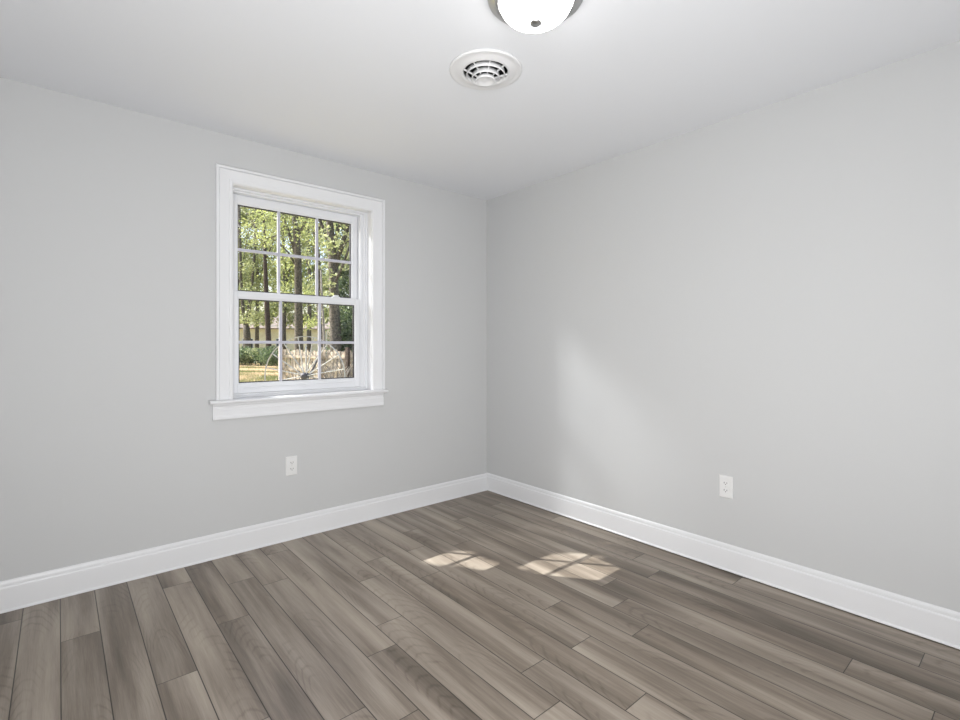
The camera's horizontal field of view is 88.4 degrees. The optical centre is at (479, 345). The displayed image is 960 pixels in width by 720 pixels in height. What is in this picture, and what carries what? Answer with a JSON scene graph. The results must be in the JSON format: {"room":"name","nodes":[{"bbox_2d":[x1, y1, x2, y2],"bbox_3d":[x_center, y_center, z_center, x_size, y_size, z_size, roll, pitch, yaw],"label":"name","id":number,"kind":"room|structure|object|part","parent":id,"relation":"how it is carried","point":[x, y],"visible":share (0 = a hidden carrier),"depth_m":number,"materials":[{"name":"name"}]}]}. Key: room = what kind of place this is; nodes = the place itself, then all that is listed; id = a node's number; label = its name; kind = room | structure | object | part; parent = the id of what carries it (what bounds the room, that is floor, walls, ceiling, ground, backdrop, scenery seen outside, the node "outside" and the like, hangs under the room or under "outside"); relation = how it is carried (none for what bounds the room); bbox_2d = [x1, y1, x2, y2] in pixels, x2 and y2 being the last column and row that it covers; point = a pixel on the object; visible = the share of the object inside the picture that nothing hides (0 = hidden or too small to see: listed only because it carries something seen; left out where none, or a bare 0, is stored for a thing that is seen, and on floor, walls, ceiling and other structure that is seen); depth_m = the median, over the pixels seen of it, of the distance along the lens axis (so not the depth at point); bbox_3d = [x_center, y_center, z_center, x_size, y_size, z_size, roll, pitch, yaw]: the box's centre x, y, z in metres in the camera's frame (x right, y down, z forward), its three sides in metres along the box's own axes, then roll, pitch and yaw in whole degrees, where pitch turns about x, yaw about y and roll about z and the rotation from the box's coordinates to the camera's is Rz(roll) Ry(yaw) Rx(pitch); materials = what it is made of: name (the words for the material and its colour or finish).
{"room":"empty room","nodes":[
{"label":"empty room","id":0,"kind":"room"},
{"bbox_2d":[0,77,486,580],"bbox_3d":[-1.420,-0.054,3.008,4.070,2.540,0.160,0,0,-41],"label":"wall","id":1,"kind":"structure","parent":0,"point":[111,445],"depth_m":2.65,"materials":[{"name":"grey paint"}]},
{"bbox_2d":[0,473,486,613],"bbox_3d":[-1.362,1.145,2.940,3.750,0.140,0.019,0,0,-41],"label":"baseboard","id":2,"kind":"structure","parent":1,"relation":"attached to","point":[42,587],"depth_m":2.79,"materials":[{"name":"white paint"}]},
{"bbox_2d":[286,455,296,475],"bbox_3d":[-1.182,0.754,3.101,0.072,0.120,0.009,0,0,-41],"label":"electrical outlet","id":3,"kind":"object","parent":1,"relation":"attached to","point":[291,461],"visible":1,"depth_m":3.10,"materials":[{"name":"white plastic"}]},
{"bbox_2d":[208,163,387,420],"bbox_3d":[-1.144,-0.305,3.206,1.130,1.463,0.208,0,0,-41],"label":"window","id":4,"kind":"structure","parent":1,"relation":"in","point":[234,187],"depth_m":3.18,"materials":[{"name":"white paint"}]},
{"bbox_3d":[-1.200,-0.607,3.258,0.831,0.625,0.030,0,0,-41],"label":"sash","id":5,"kind":"part","parent":4,"relation":"part of","materials":[{"name":"white plastic"}]},
{"bbox_3d":[-1.174,-0.019,3.227,0.831,0.615,0.030,0,0,-41],"label":"sash","id":6,"kind":"part","parent":4,"relation":"part of","materials":[{"name":"white plastic"}]},
{"bbox_3d":[-1.161,0.258,3.213,0.711,0.007,0.010,0,0,-41],"label":"lift rail","id":7,"kind":"part","parent":4,"relation":"part of","materials":[{"name":"white plastic"}]},
{"bbox_3d":[-1.171,-0.309,3.254,0.908,1.281,0.100,0,0,-41],"label":"vinyl frame","id":8,"kind":"part","parent":4,"relation":"part of","materials":[{"name":"white plastic"}]},
{"bbox_2d":[0,490,959,719],"bbox_3d":[-0.171,1.216,1.485,3.870,0.001,3.820,0,0,-41],"label":"floor","id":9,"kind":"structure","parent":0,"point":[485,605],"depth_m":2.06,"materials":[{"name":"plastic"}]},
{"bbox_2d":[0,0,959,199],"bbox_3d":[-0.166,-1.224,1.541,4.070,0.001,4.020,0,0,-41],"label":"ceiling","id":10,"kind":"structure","parent":0,"point":[369,85],"depth_m":2.17,"materials":[{"name":"white paint"}]},
{"bbox_2d":[449,49,521,89],"bbox_3d":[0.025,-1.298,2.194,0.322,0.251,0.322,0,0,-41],"label":"ceiling vent","id":11,"kind":"object","parent":10,"relation":"in","point":[478,69],"visible":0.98,"depth_m":2.16,"materials":[{"name":"white plastic"}]},
{"bbox_2d":[487,0,582,32],"bbox_3d":[0.194,-1.170,1.719,0.338,0.108,0.338,0,0,-41],"label":"ceiling lamp","id":12,"kind":"object","parent":10,"relation":"attached to","point":[527,16],"visible":1,"depth_m":1.70,"materials":[{"name":"white glass"}]},
{"bbox_2d":[487,41,959,611],"bbox_3d":[1.372,-0.054,2.750,0.160,2.540,3.860,0,0,-41],"label":"wall","id":13,"kind":"structure","parent":0,"point":[767,298],"depth_m":2.52,"materials":[{"name":"grey paint"}]},
{"bbox_2d":[486,473,959,649],"bbox_3d":[1.252,1.141,2.753,0.019,0.140,3.700,0,0,-41],"label":"baseboard","id":14,"kind":"structure","parent":13,"relation":"attached to","point":[939,624],"depth_m":2.52,"materials":[{"name":"white paint"}]},
{"bbox_2d":[719,474,732,498],"bbox_3d":[1.329,0.763,2.670,0.009,0.120,0.072,0,0,-41],"label":"electrical outlet","id":15,"kind":"object","parent":13,"relation":"attached to","point":[725,482],"visible":1,"depth_m":2.67,"materials":[{"name":"white plastic"}]},
{"label":"outside","id":16,"kind":"structure","parent":0,"visible":0},
{"bbox_3d":[-20.660,1.461,59.201,120.000,0.181,110.000,0,0,-41],"label":"ground","id":17,"kind":"structure","parent":16,"visible":0},
{"bbox_2d":[239,348,249,364],"bbox_3d":[-17.710,0.801,35.915,2.842,1.417,3.096,0,0,-41],"label":"shrub","id":18,"kind":"object","parent":17,"relation":"on","point":[241,351],"visible":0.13,"depth_m":35.34,"materials":[{"name":"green plant"}]},
{"bbox_2d":[238,207,262,326],"bbox_3d":[-23.440,-10.352,47.481,5.697,23.837,9.635,0,0,-22],"label":"tree","id":19,"kind":"object","parent":17,"relation":"on","point":[243,223],"visible":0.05,"depth_m":45.27,"materials":[{"name":"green plant"}]},
{"bbox_2d":[239,345,264,364],"bbox_3d":[-16.742,0.752,36.705,2.577,1.529,2.507,0,0,-41],"label":"shrub","id":20,"kind":"object","parent":17,"relation":"on","point":[246,345],"visible":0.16,"depth_m":36.22,"materials":[{"name":"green plant"}]},
{"bbox_2d":[239,346,273,364],"bbox_3d":[-15.966,0.782,35.844,3.378,1.453,2.301,0,0,-20],"label":"shrub","id":21,"kind":"object","parent":17,"relation":"on","point":[242,360],"visible":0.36,"depth_m":35.38,"materials":[{"name":"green plant"}]},
{"bbox_2d":[238,206,275,348],"bbox_3d":[-20.865,-7.891,44.994,6.521,18.940,5.121,0,0,35],"label":"tree","id":22,"kind":"object","parent":17,"relation":"on","point":[246,329],"visible":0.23,"depth_m":42.05,"materials":[{"name":"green plant"}]},
{"bbox_2d":[238,210,276,347],"bbox_3d":[-22.581,-10.231,49.703,5.552,23.594,9.797,0,0,-41],"label":"tree","id":23,"kind":"object","parent":17,"relation":"on","point":[242,238],"visible":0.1,"depth_m":47.02,"materials":[{"name":"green plant"}]},
{"bbox_2d":[247,345,277,365],"bbox_3d":[-15.156,0.734,35.148,2.805,1.594,1.997,0,0,19],"label":"shrub","id":24,"kind":"object","parent":17,"relation":"on","point":[263,350],"visible":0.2,"depth_m":34.70,"materials":[{"name":"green plant"}]},
{"bbox_2d":[239,363,290,381],"bbox_3d":[-11.856,1.419,28.691,5.417,0.209,28.044,0,0,-27],"label":"grass","id":25,"kind":"structure","parent":17,"relation":"on","point":[248,373],"depth_m":24.69,"materials":[{"name":"green plant"}]},
{"bbox_2d":[238,208,304,347],"bbox_3d":[-17.927,-8.159,41.919,7.125,19.469,6.742,0,0,-9],"label":"tree","id":26,"kind":"object","parent":17,"relation":"on","point":[266,317],"visible":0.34,"depth_m":40.54,"materials":[{"name":"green plant"}]},
{"bbox_2d":[256,350,291,366],"bbox_3d":[-12.140,0.856,30.301,2.561,1.304,2.415,0,0,4],"label":"shrub","id":27,"kind":"object","parent":17,"relation":"on","point":[265,356],"visible":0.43,"depth_m":29.68,"materials":[{"name":"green plant"}]},
{"bbox_2d":[256,214,307,348],"bbox_3d":[-18.121,-9.936,45.766,5.357,23.004,9.671,0,0,-26],"label":"tree","id":28,"kind":"object","parent":17,"relation":"on","point":[274,274],"visible":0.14,"depth_m":42.93,"materials":[{"name":"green plant"}]},
{"bbox_2d":[239,313,329,354],"bbox_3d":[-25.956,-1.284,60.176,14.100,5.500,8.000,0,0,-23],"label":"house","id":29,"kind":"structure","parent":17,"relation":"on","point":[274,329],"depth_m":57.43,"materials":[{"name":"beige"}]},
{"bbox_2d":[238,209,335,378],"bbox_3d":[-8.101,-4.341,20.536,3.989,11.814,6.730,0,0,-24],"label":"tree","id":30,"kind":"object","parent":17,"relation":"on","point":[298,325],"visible":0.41,"depth_m":19.88,"materials":[{"name":"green plant"}]},
{"bbox_2d":[264,336,344,380],"bbox_3d":[-3.633,0.634,10.482,1.654,1.664,0.633,0,0,6],"label":"spoked wheel","id":31,"kind":"object","parent":17,"relation":"on","point":[306,375],"visible":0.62,"depth_m":10.29,"materials":[{"name":"grey metal"}]},
{"bbox_3d":[-3.576,0.454,10.627,0.215,0.379,0.042,0,0,-18],"label":"lever","id":32,"kind":"part","parent":31,"relation":"part of","materials":[{"name":"grey metal"}]},
{"bbox_2d":[281,214,328,351],"bbox_3d":[-15.142,-9.305,43.813,5.203,21.742,8.951,0,0,-19],"label":"tree","id":33,"kind":"object","parent":17,"relation":"on","point":[305,272],"visible":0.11,"depth_m":41.39,"materials":[{"name":"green plant"}]},
{"bbox_2d":[305,345,306,371],"bbox_3d":[-4.300,0.756,12.200,0.048,1.520,0.046,0,0,-41],"label":"metal post","id":34,"kind":"object","parent":17,"relation":"on","point":[305,345],"visible":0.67,"depth_m":12.19,"materials":[{"name":"white metal"}]},
{"bbox_2d":[286,216,341,346],"bbox_3d":[-7.998,-4.791,24.135,3.226,12.718,5.875,0,0,-24],"label":"tree","id":35,"kind":"object","parent":17,"relation":"on","point":[309,286],"visible":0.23,"depth_m":23.79,"materials":[{"name":"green plant"}]},
{"bbox_2d":[278,347,351,379],"bbox_3d":[-4.567,0.806,14.221,3.681,1.520,0.160,0,0,30],"label":"fence","id":36,"kind":"object","parent":17,"relation":"on","point":[346,357],"visible":0.31,"depth_m":14.50,"materials":[{"name":"brown wood"}]},
{"bbox_3d":[-6.087,0.806,15.069,0.100,1.520,0.094,0,0,30],"label":"post","id":37,"kind":"part","parent":36,"relation":"part of","materials":[{"name":"brown wood"}]},
{"bbox_3d":[-4.595,0.324,14.280,3.573,0.085,0.043,0,0,30],"label":"rail","id":38,"kind":"part","parent":36,"relation":"part of","materials":[{"name":"brown wood"}]},
{"bbox_3d":[-4.595,0.704,14.280,3.573,0.085,0.043,0,0,30],"label":"rail","id":39,"kind":"part","parent":36,"relation":"part of","materials":[{"name":"brown wood"}]},
{"bbox_3d":[-4.587,0.806,14.194,0.100,1.520,0.094,0,0,30],"label":"post","id":40,"kind":"part","parent":36,"relation":"part of","materials":[{"name":"brown wood"}]},
{"bbox_3d":[-3.661,0.806,13.655,0.100,1.520,0.094,0,0,30],"label":"post","id":41,"kind":"part","parent":36,"relation":"part of","materials":[{"name":"brown wood"}]},
{"bbox_2d":[320,270,325,349],"bbox_3d":[-4.758,-0.366,15.000,0.185,3.864,0.086,0,0,-1],"label":"tree","id":42,"kind":"object","parent":17,"relation":"on","point":[322,306],"visible":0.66,"depth_m":14.98,"materials":[{"name":"brown plant"}]},
{"bbox_2d":[295,350,351,378],"bbox_3d":[-3.654,0.780,12.267,1.462,1.396,1.377,0,0,-41],"label":"heap","id":43,"kind":"object","parent":17,"relation":"on","point":[350,368],"visible":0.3,"depth_m":12.28,"materials":[{"name":"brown plant"}]},
{"bbox_2d":[304,220,348,375],"bbox_3d":[-4.284,-3.300,16.097,3.278,9.733,4.278,0,0,-4],"label":"tree","id":44,"kind":"object","parent":17,"relation":"on","point":[333,274],"visible":0.1,"depth_m":15.86,"materials":[{"name":"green plant"}]},
{"bbox_2d":[312,221,349,321],"bbox_3d":[-13.380,-10.413,47.571,5.945,23.958,9.359,0,0,-23],"label":"tree","id":45,"kind":"object","parent":17,"relation":"on","point":[324,221],"visible":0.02,"depth_m":46.44,"materials":[{"name":"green plant"}]},
{"bbox_2d":[316,305,347,330],"bbox_3d":[-5.663,-0.672,19.025,1.077,4.477,2.217,0,0,-27],"label":"tree","id":46,"kind":"object","parent":17,"relation":"on","point":[328,305],"visible":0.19,"depth_m":19.18,"materials":[{"name":"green plant"}]},
{"bbox_2d":[326,306,351,360],"bbox_3d":[-4.364,0.027,16.660,1.618,2.945,1.660,0,0,-25],"label":"shrub","id":47,"kind":"object","parent":17,"relation":"on","point":[346,322],"visible":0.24,"depth_m":16.21,"materials":[{"name":"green plant"}]},
{"bbox_2d":[328,224,351,316],"bbox_3d":[-10.486,-8.544,41.809,5.511,20.221,9.110,0,0,-15],"label":"tree","id":48,"kind":"object","parent":17,"relation":"on","point":[344,274],"visible":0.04,"depth_m":39.35,"materials":[{"name":"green plant"}]}
]}

